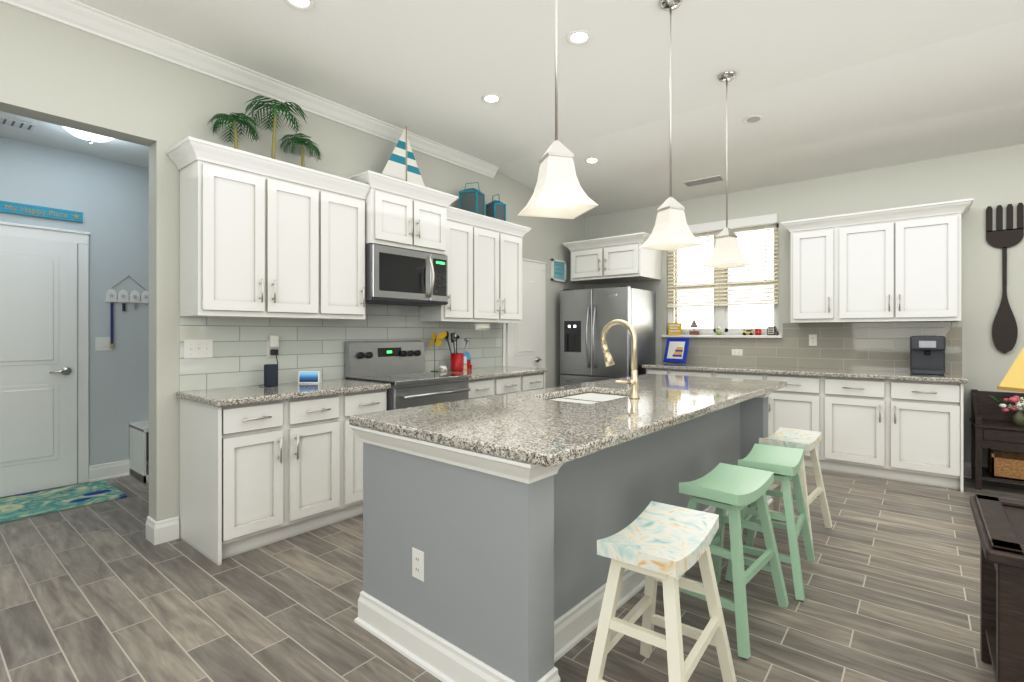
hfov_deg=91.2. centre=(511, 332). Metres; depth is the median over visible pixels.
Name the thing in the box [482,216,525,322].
upper cabinet
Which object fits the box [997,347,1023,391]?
table lamp
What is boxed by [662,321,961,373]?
backsplash
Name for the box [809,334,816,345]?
electrical outlet
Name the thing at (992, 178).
wall
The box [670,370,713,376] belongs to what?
base cabinet
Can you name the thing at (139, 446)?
bench
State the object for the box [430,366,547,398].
base cabinet
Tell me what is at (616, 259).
upper cabinet
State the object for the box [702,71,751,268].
pendant light
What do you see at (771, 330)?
sign
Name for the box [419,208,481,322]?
upper cabinet
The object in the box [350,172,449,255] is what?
upper cabinet
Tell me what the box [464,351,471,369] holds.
decor
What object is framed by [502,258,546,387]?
pantry door
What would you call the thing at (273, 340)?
charger
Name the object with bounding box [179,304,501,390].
backsplash
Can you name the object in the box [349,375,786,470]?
island countertop
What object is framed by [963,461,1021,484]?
baseboard
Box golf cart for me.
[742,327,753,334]
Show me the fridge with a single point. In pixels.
(587, 316)
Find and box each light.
[62,126,114,142]
[284,0,314,10]
[481,94,501,103]
[518,0,597,218]
[566,29,591,45]
[584,157,599,163]
[639,0,703,250]
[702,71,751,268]
[743,115,763,124]
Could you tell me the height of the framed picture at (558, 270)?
0.270 m
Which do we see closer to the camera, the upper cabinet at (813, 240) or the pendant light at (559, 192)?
the pendant light at (559, 192)
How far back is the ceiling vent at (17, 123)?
3.63 m
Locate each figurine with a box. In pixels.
[439,365,446,371]
[715,327,721,334]
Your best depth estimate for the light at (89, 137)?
3.63 m
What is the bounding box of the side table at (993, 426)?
[970,389,1023,489]
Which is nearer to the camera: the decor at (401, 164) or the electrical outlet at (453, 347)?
the decor at (401, 164)
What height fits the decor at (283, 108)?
0.457 m
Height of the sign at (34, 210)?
0.085 m
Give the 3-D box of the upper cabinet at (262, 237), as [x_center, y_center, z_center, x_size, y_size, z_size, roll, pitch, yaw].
[-1.687,-0.604,3.344,0.327,1.008,0.823,0,0,39]
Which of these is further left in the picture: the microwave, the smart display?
the smart display
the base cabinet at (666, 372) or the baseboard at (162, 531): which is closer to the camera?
the baseboard at (162, 531)
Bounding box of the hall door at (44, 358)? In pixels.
[0,222,90,496]
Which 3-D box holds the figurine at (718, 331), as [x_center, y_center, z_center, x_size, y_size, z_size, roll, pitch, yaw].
[2.372,-0.019,5.753,0.077,0.096,0.056,0,0,39]
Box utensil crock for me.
[444,331,470,370]
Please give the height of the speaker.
0.148 m
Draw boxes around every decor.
[207,112,262,149]
[244,95,305,158]
[278,133,323,166]
[382,126,424,186]
[430,331,446,371]
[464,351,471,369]
[986,203,1023,353]
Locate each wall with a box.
[0,1,584,521]
[0,137,148,465]
[585,144,1023,463]
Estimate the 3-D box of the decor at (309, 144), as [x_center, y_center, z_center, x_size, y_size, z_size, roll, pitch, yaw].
[-1.497,-1.250,3.583,0.322,0.282,0.327,0,0,39]
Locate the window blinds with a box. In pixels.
[667,214,778,307]
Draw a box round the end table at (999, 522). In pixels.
[970,494,1023,681]
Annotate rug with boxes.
[0,480,126,522]
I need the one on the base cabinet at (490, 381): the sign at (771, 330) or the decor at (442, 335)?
the decor at (442, 335)
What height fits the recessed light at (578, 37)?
0.009 m
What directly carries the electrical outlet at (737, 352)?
attached to the backsplash at (881, 346)
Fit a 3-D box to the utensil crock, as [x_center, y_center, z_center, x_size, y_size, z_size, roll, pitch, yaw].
[-0.534,0.175,4.806,0.213,0.381,0.254,0,0,39]
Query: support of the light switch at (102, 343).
attached to the wall at (109, 199)
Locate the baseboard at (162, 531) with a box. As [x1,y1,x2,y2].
[146,516,178,544]
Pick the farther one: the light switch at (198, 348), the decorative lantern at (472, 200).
the decorative lantern at (472, 200)
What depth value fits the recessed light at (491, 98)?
3.79 m
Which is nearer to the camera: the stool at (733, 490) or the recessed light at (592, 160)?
the stool at (733, 490)
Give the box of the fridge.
[560,285,654,385]
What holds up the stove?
on the floor
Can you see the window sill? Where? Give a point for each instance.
(733, 336)
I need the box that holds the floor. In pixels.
[0,467,1023,681]
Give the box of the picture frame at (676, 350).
[663,338,689,362]
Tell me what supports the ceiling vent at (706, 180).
in the ceiling at (825, 88)
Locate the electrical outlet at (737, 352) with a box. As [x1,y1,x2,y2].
[732,349,742,355]
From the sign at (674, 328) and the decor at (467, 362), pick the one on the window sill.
the sign at (674, 328)
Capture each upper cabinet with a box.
[174,140,329,319]
[330,176,365,319]
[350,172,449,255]
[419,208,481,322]
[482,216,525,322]
[563,232,660,284]
[789,215,840,322]
[837,199,964,321]
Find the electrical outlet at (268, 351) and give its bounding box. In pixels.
[267,340,276,356]
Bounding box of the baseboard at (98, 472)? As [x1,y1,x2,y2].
[89,459,148,481]
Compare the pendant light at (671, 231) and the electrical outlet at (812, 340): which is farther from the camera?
the electrical outlet at (812, 340)
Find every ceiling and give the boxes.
[0,111,148,167]
[75,0,1023,216]
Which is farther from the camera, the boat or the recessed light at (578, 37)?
the boat
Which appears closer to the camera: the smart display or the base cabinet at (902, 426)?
the smart display
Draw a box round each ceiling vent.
[0,116,35,130]
[683,175,724,186]
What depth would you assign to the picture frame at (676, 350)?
5.91 m
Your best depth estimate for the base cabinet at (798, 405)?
4.77 m
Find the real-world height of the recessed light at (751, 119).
0.022 m
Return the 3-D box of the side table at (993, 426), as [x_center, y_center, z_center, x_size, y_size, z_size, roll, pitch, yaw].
[4.222,0.890,3.987,0.844,0.780,0.448,0,0,39]
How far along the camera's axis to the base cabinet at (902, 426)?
4.30 m
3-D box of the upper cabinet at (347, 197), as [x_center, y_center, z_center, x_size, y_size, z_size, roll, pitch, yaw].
[-1.370,-0.604,3.733,0.327,1.008,0.453,0,0,39]
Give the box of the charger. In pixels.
[259,335,278,385]
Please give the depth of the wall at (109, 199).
4.40 m
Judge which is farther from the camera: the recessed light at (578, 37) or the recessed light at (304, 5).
the recessed light at (578, 37)
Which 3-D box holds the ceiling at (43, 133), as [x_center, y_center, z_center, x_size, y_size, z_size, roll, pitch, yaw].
[-3.264,-1.570,3.455,1.950,0.100,4.500,0,0,39]
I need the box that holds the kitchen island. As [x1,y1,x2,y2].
[348,395,772,681]
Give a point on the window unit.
(733, 320)
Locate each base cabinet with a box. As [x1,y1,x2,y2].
[176,379,390,565]
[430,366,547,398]
[646,370,669,374]
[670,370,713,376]
[714,370,821,469]
[822,378,965,491]
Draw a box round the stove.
[345,340,469,410]
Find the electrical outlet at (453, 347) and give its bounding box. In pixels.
[452,341,457,352]
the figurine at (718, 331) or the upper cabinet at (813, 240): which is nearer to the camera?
the upper cabinet at (813, 240)
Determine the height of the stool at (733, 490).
0.627 m
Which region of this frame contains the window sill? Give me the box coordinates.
[661,335,782,337]
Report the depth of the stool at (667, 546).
1.61 m
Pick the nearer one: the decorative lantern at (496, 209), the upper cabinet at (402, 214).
the upper cabinet at (402, 214)
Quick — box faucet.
[600,319,643,398]
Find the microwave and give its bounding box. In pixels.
[365,244,447,305]
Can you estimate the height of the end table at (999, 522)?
0.632 m
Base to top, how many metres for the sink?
0.206 m
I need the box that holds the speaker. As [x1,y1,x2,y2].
[264,364,277,386]
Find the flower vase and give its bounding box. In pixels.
[990,395,1023,425]
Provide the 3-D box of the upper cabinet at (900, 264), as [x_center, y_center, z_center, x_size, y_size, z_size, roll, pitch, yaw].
[3.541,-0.604,4.631,0.890,1.008,0.327,0,0,39]
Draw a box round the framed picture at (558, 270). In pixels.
[551,259,566,281]
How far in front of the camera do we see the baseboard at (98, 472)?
4.41 m
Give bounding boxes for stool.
[586,501,736,681]
[664,463,788,659]
[725,444,814,601]
[754,427,831,548]
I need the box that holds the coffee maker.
[910,336,945,374]
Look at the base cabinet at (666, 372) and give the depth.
5.62 m
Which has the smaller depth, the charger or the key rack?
the charger
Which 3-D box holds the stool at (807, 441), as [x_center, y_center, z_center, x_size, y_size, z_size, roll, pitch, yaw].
[1.788,0.968,3.214,0.355,0.627,0.554,0,0,43]
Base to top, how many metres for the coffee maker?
0.337 m
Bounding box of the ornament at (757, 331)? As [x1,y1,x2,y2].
[755,329,760,334]
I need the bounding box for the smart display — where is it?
[298,371,321,382]
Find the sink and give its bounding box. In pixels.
[548,391,619,402]
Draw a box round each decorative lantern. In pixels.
[459,182,484,215]
[486,194,505,220]
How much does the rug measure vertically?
0.010 m
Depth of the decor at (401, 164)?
4.25 m
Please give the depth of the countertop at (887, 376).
4.72 m
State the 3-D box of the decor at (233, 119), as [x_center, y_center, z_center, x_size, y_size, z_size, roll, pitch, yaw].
[-1.787,-1.262,3.241,0.340,0.305,0.335,0,0,39]
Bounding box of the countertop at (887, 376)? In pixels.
[642,362,966,382]
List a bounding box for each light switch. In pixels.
[95,337,111,350]
[184,340,212,358]
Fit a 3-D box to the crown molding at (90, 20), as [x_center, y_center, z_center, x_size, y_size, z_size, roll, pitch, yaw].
[-2.685,-1.718,2.312,0.092,0.105,7.960,0,0,39]
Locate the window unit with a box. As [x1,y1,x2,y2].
[668,224,778,334]
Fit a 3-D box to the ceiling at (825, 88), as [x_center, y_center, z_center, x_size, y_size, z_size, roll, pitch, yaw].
[0.985,-1.723,0.556,8.300,0.294,10.180,0,0,39]
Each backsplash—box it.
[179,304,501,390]
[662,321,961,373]
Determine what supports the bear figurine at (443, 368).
on the base cabinet at (490, 381)
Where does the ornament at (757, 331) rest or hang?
on the window sill
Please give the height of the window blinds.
0.967 m
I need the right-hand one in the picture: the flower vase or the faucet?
the flower vase
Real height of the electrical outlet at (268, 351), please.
0.118 m
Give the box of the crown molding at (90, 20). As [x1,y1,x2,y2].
[0,0,498,177]
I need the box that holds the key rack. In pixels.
[105,275,148,347]
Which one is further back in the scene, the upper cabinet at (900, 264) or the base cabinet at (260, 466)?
the upper cabinet at (900, 264)
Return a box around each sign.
[0,201,82,222]
[668,323,681,334]
[767,326,775,334]
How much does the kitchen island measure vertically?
0.872 m
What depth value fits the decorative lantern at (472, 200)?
4.84 m
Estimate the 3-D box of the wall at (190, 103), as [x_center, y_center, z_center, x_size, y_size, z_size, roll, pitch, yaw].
[-1.209,-0.345,4.314,0.150,3.250,7.130,0,0,39]
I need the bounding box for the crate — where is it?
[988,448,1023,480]
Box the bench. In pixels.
[129,420,148,482]
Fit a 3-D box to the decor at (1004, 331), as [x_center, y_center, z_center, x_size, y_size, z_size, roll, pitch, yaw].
[4.208,-0.456,4.286,0.230,1.272,0.020,0,0,39]
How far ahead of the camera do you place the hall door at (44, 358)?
4.05 m
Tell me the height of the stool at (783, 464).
0.627 m
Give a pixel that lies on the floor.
(106, 591)
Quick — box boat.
[689,319,698,334]

